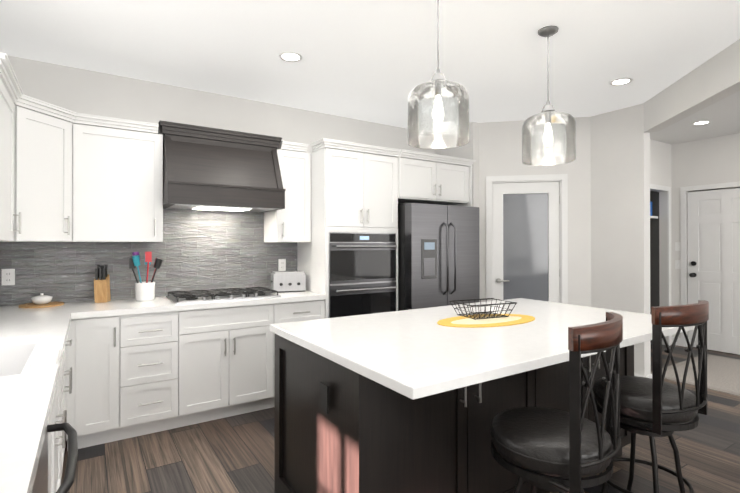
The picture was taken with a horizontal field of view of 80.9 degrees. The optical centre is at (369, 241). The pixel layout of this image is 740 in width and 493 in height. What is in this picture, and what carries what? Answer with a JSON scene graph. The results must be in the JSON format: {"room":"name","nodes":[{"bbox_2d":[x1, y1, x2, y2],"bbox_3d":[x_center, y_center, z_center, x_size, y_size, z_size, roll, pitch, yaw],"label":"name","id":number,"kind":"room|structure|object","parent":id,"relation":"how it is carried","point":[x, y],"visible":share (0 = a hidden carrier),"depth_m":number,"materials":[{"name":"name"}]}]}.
{"room":"kitchen","nodes":[
{"label":"kitchen","id":0,"kind":"room"},
{"bbox_2d":[0,0,739,144],"bbox_3d":[3.326,-1.383,2.221,9.600,0.103,8.100,0,0,-33],"label":"ceiling","id":1,"kind":"structure","parent":0,"point":[375,61],"depth_m":2.99,"materials":[{"name":"paint"}]},
{"bbox_2d":[279,51,302,61],"bbox_3d":[-0.569,-1.327,3.112,0.170,0.005,0.170,0,0,-33],"label":"recessed light","id":2,"kind":"object","parent":1,"relation":"in","point":[288,56],"visible":1,"depth_m":3.10,"materials":[{"name":"paint"}]},
{"bbox_2d":[407,0,469,148],"bbox_3d":[0.350,-0.921,2.228,0.314,0.824,0.314,0,0,-33],"label":"pendant light","id":3,"kind":"object","parent":1,"relation":"hanging from","point":[449,89],"visible":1,"depth_m":2.23,"materials":[{"name":"clear glass"}]},
{"bbox_2d":[522,26,575,165],"bbox_3d":[1.121,-0.919,2.730,0.314,0.824,0.314,0,0,-33],"label":"pendant light","id":4,"kind":"object","parent":1,"relation":"hanging from","point":[548,119],"visible":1,"depth_m":2.73,"materials":[{"name":"clear glass"}]},
{"bbox_2d":[609,78,632,85],"bbox_3d":[2.077,-1.325,3.591,0.170,0.005,0.170,0,0,-33],"label":"recessed light","id":5,"kind":"object","parent":1,"relation":"attached to","point":[619,81],"visible":1,"depth_m":3.58,"materials":[{"name":"paint"}]},
{"bbox_2d":[692,121,710,124],"bbox_3d":[3.672,-1.319,4.807,0.170,0.005,0.170,0,0,-33],"label":"recessed light","id":6,"kind":"object","parent":1,"relation":"in","point":[702,122],"visible":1,"depth_m":4.79,"materials":[{"name":"paint"}]},
{"bbox_2d":[7,39,739,375],"bbox_3d":[2.487,0.013,1.669,7.600,2.700,8.100,0,0,-33],"label":"wall","id":7,"kind":"structure","parent":0,"point":[617,235],"depth_m":4.39,"materials":[{"name":"paint"}]},
{"bbox_2d":[0,52,22,240],"bbox_3d":[-2.084,-0.452,2.262,0.373,0.895,0.703,0,0,-33],"label":"upper cabinet","id":8,"kind":"object","parent":7,"relation":"attached to","point":[11,91],"visible":1,"depth_m":2.40,"materials":[{"name":"paint"}]},
{"bbox_2d":[0,208,296,305],"bbox_3d":[-1.729,-0.194,3.634,2.410,1.300,0.002,0,0,-33],"label":"tile backsplash","id":9,"kind":"structure","parent":7,"relation":"attached to","point":[201,250],"depth_m":3.62,"materials":[{"name":"grey tile"}]},
{"bbox_2d":[2,269,14,284],"bbox_3d":[-2.569,0.249,3.081,0.072,0.116,0.008,0,0,-33],"label":"electrical outlet","id":10,"kind":"object","parent":9,"relation":"attached to","point":[8,276],"visible":1,"depth_m":3.08,"materials":[{"name":"white plastic"}]},
{"bbox_2d":[278,259,285,270],"bbox_3d":[-0.850,0.225,4.198,0.072,0.116,0.008,0,0,-33],"label":"electrical outlet","id":11,"kind":"object","parent":9,"relation":"attached to","point":[281,264],"visible":0.96,"depth_m":4.19,"materials":[{"name":"white plastic"}]},
{"bbox_2d":[0,94,310,241],"bbox_3d":[-1.566,-0.447,3.357,2.436,0.895,0.652,0,0,-33],"label":"upper cabinet","id":12,"kind":"object","parent":7,"relation":"attached to","point":[81,177],"visible":0.96,"depth_m":3.11,"materials":[{"name":"paint"}]},
{"bbox_2d":[158,120,285,212],"bbox_3d":[-1.240,-0.595,3.633,0.975,0.642,0.545,0,0,-33],"label":"range hood","id":13,"kind":"object","parent":7,"relation":"attached to","point":[210,169],"visible":0.83,"depth_m":3.47,"materials":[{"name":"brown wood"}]},
{"bbox_2d":[397,149,475,206],"bbox_3d":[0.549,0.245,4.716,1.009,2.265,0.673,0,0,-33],"label":"upper cabinet","id":14,"kind":"object","parent":7,"relation":"attached to","point":[427,178],"visible":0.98,"depth_m":4.45,"materials":[{"name":"paint"}]},
{"bbox_2d":[493,182,559,302],"bbox_3d":[1.704,0.360,4.738,0.513,2.015,0.524,0,0,-33],"label":"pantry door","id":15,"kind":"structure","parent":7,"relation":"in","point":[526,240],"depth_m":4.74,"materials":[{"name":"paint"}]},
{"bbox_2d":[486,174,567,303],"bbox_3d":[1.695,0.327,4.718,0.633,2.100,0.633,0,0,-33],"label":"door frame","id":16,"kind":"structure","parent":7,"relation":"attached to","point":[562,179],"depth_m":4.68,"materials":[{"name":"paint"}]},
{"bbox_2d":[634,373,647,377],"bbox_3d":[2.461,1.326,4.351,0.015,0.100,0.565,0,0,-33],"label":"baseboard","id":17,"kind":"structure","parent":7,"relation":"attached to","point":[638,375],"depth_m":4.15,"materials":[{"name":"paint"}]},
{"bbox_2d":[650,184,670,345],"bbox_3d":[3.668,0.321,5.587,0.870,2.120,0.015,0,0,-33],"label":"door frame","id":18,"kind":"structure","parent":7,"relation":"attached to","point":[652,186],"depth_m":5.79,"materials":[{"name":"paint"}]},
{"bbox_2d":[675,242,680,250],"bbox_3d":[4.118,0.062,5.794,0.010,0.116,0.072,0,0,-33],"label":"light switch","id":19,"kind":"object","parent":7,"relation":"attached to","point":[677,246],"visible":1,"depth_m":5.79,"materials":[{"name":"white plastic"}]},
{"bbox_2d":[675,260,680,268],"bbox_3d":[4.118,0.302,5.793,0.010,0.116,0.072,0,0,-33],"label":"light switch","id":20,"kind":"object","parent":7,"relation":"attached to","point":[677,264],"visible":1,"depth_m":5.79,"materials":[{"name":"white plastic"}]},
{"bbox_2d":[680,181,739,346],"bbox_3d":[4.399,0.325,5.355,0.015,2.110,0.980,0,0,-33],"label":"door frame","id":21,"kind":"structure","parent":7,"relation":"attached to","point":[683,190],"depth_m":5.73,"materials":[{"name":"paint"}]},
{"bbox_2d":[687,188,739,354],"bbox_3d":[4.399,0.358,5.355,0.126,2.025,0.840,0,0,-33],"label":"hall door","id":22,"kind":"structure","parent":7,"relation":"in","point":[714,248],"depth_m":5.46,"materials":[{"name":"paint"}]},
{"bbox_2d":[61,342,739,492],"bbox_3d":[3.326,1.415,2.208,9.600,0.100,8.100,0,0,-33],"label":"floor","id":23,"kind":"structure","parent":0,"point":[233,454],"depth_m":2.74,"materials":[{"name":"brown wood"}]},
{"bbox_2d":[32,423,77,492],"bbox_3d":[-1.120,0.923,1.056,0.678,0.873,0.598,0,0,-33],"label":"dishwasher","id":24,"kind":"object","parent":23,"relation":"on","point":[40,485],"visible":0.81,"depth_m":1.25,"materials":[{"name":"black metal"}]},
{"bbox_2d":[48,341,67,492],"bbox_3d":[-2.000,0.928,2.325,0.586,0.876,0.722,0,0,-33],"label":"base cabinet","id":25,"kind":"object","parent":23,"relation":"on","point":[57,439],"depth_m":1.91,"materials":[{"name":"paint"}]},
{"bbox_2d":[0,302,75,492],"bbox_3d":[-1.255,0.567,1.201,0.613,0.242,4.598,0,0,-33],"label":"countertop","id":26,"kind":"structure","parent":25,"relation":"on","point":[27,391],"depth_m":1.36,"materials":[{"name":"stone"}]},
{"bbox_2d":[19,293,63,307],"bbox_3d":[-2.336,0.410,3.088,0.260,0.088,0.260,0,0,-33],"label":"bowl","id":27,"kind":"object","parent":26,"relation":"on","point":[41,300],"visible":1,"depth_m":3.05,"materials":[{"name":"white ceramic"}]},
{"bbox_2d":[66,319,77,450],"bbox_3d":[-2.330,0.931,2.876,0.633,0.876,0.610,0,0,-33],"label":"base cabinet","id":28,"kind":"object","parent":23,"relation":"on","point":[71,351],"depth_m":2.79,"materials":[{"name":"paint"}]},
{"bbox_2d":[78,315,121,448],"bbox_3d":[-1.988,0.932,3.098,0.316,0.876,0.610,0,0,-33],"label":"base cabinet","id":29,"kind":"object","parent":23,"relation":"on","point":[99,338],"depth_m":2.88,"materials":[{"name":"paint"}]},
{"bbox_2d":[122,310,189,439],"bbox_3d":[-1.702,0.933,3.286,0.492,0.876,0.606,0,0,-33],"label":"base cabinet","id":30,"kind":"object","parent":23,"relation":"on","point":[134,375],"depth_m":3.06,"materials":[{"name":"paint"}]},
{"bbox_2d":[72,290,325,318],"bbox_3d":[-1.305,0.476,3.530,1.806,0.039,0.638,0,0,-33],"label":"countertop","id":31,"kind":"structure","parent":30,"relation":"on","point":[84,309],"depth_m":3.20,"materials":[{"name":"stone"}]},
{"bbox_2d":[94,264,110,302],"bbox_3d":[-2.027,0.314,3.287,0.080,0.283,0.135,0,0,-18],"label":"knife block","id":32,"kind":"object","parent":31,"relation":"on","point":[102,287],"visible":1,"depth_m":3.24,"materials":[{"name":"brown wood"}]},
{"bbox_2d":[129,252,162,300],"bbox_3d":[-1.752,0.266,3.399,0.236,0.380,0.173,0,0,-33],"label":"utensil crock","id":33,"kind":"object","parent":31,"relation":"on","point":[145,291],"visible":1,"depth_m":3.35,"materials":[{"name":"white ceramic"}]},
{"bbox_2d":[166,287,280,303],"bbox_3d":[-1.211,0.433,3.587,0.800,0.047,0.500,0,0,-33],"label":"cooktop","id":34,"kind":"object","parent":31,"relation":"in","point":[198,296],"visible":1,"depth_m":3.49,"materials":[{"name":"silver metal"}]},
{"bbox_2d":[271,271,305,292],"bbox_3d":[-0.761,0.365,4.010,0.302,0.186,0.184,0,0,-21],"label":"toaster","id":35,"kind":"object","parent":31,"relation":"on","point":[287,281],"visible":1,"depth_m":3.94,"materials":[{"name":"metal"}]},
{"bbox_2d":[190,303,281,424],"bbox_3d":[-1.221,0.934,3.599,0.779,0.876,0.606,0,0,-33],"label":"base cabinet","id":36,"kind":"object","parent":23,"relation":"on","point":[232,349],"depth_m":3.35,"materials":[{"name":"paint"}]},
{"bbox_2d":[282,299,324,322],"bbox_3d":[-0.776,0.936,3.888,0.528,0.876,0.606,0,0,-33],"label":"base cabinet","id":37,"kind":"object","parent":23,"relation":"on","point":[312,309],"depth_m":3.67,"materials":[{"name":"paint"}]},
{"bbox_2d":[297,138,400,318],"bbox_3d":[-0.219,0.242,4.204,0.835,2.265,0.688,0,0,-33],"label":"tall cabinet","id":38,"kind":"object","parent":23,"relation":"on","point":[347,259],"visible":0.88,"depth_m":3.96,"materials":[{"name":"paint"}]},
{"bbox_2d":[398,202,479,310],"bbox_3d":[0.577,0.501,4.605,0.907,1.752,0.851,0,0,-33],"label":"fridge","id":39,"kind":"object","parent":23,"relation":"on","point":[438,255],"visible":0.52,"depth_m":4.23,"materials":[{"name":"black metal"}]},
{"bbox_2d":[274,334,633,492],"bbox_3d":[0.591,0.929,2.541,2.076,0.875,0.933,0,0,-33],"label":"kitchen island","id":40,"kind":"object","parent":23,"relation":"on","point":[338,428],"visible":0.42,"depth_m":1.91,"materials":[{"name":"brown wood"}]},
{"bbox_2d":[270,298,694,399],"bbox_3d":[0.680,0.471,2.430,2.120,0.039,1.250,0,0,-33],"label":"island countertop","id":41,"kind":"structure","parent":40,"relation":"on","point":[413,354],"depth_m":1.98,"materials":[{"name":"stone"}]},
{"bbox_2d":[437,314,534,327],"bbox_3d":[0.675,0.449,2.493,0.656,0.003,0.355,0,0,-33],"label":"placemat","id":42,"kind":"object","parent":41,"relation":"on","point":[467,322],"visible":0.88,"depth_m":2.44,"materials":[{"name":"yellow fabric"}]},
{"bbox_2d":[449,298,516,319],"bbox_3d":[0.679,0.403,2.615,0.324,0.087,0.227,0,0,-23],"label":"wire basket","id":43,"kind":"object","parent":42,"relation":"on","point":[485,313],"visible":1,"depth_m":2.60,"materials":[{"name":"metal"}]},
{"bbox_2d":[490,312,622,492],"bbox_3d":[0.685,0.816,1.635,0.494,1.098,0.477,0,0,-33],"label":"bar stool","id":44,"kind":"object","parent":23,"relation":"on","point":[556,450],"visible":1,"depth_m":1.46,"materials":[{"name":"black leather"}]},
{"bbox_2d":[593,300,708,492],"bbox_3d":[1.301,0.818,2.049,0.453,1.098,0.452,0,0,-33],"label":"bar stool","id":45,"kind":"object","parent":23,"relation":"on","point":[656,405],"visible":0.98,"depth_m":1.89,"materials":[{"name":"black leather"}]},
{"bbox_2d":[651,354,739,396],"bbox_3d":[3.736,1.369,4.513,1.500,0.013,0.920,0,0,-33],"label":"rug","id":46,"kind":"object","parent":23,"relation":"on","point":[723,374],"visible":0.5,"depth_m":4.49,"materials":[{"name":"beige fabric"}]}
]}

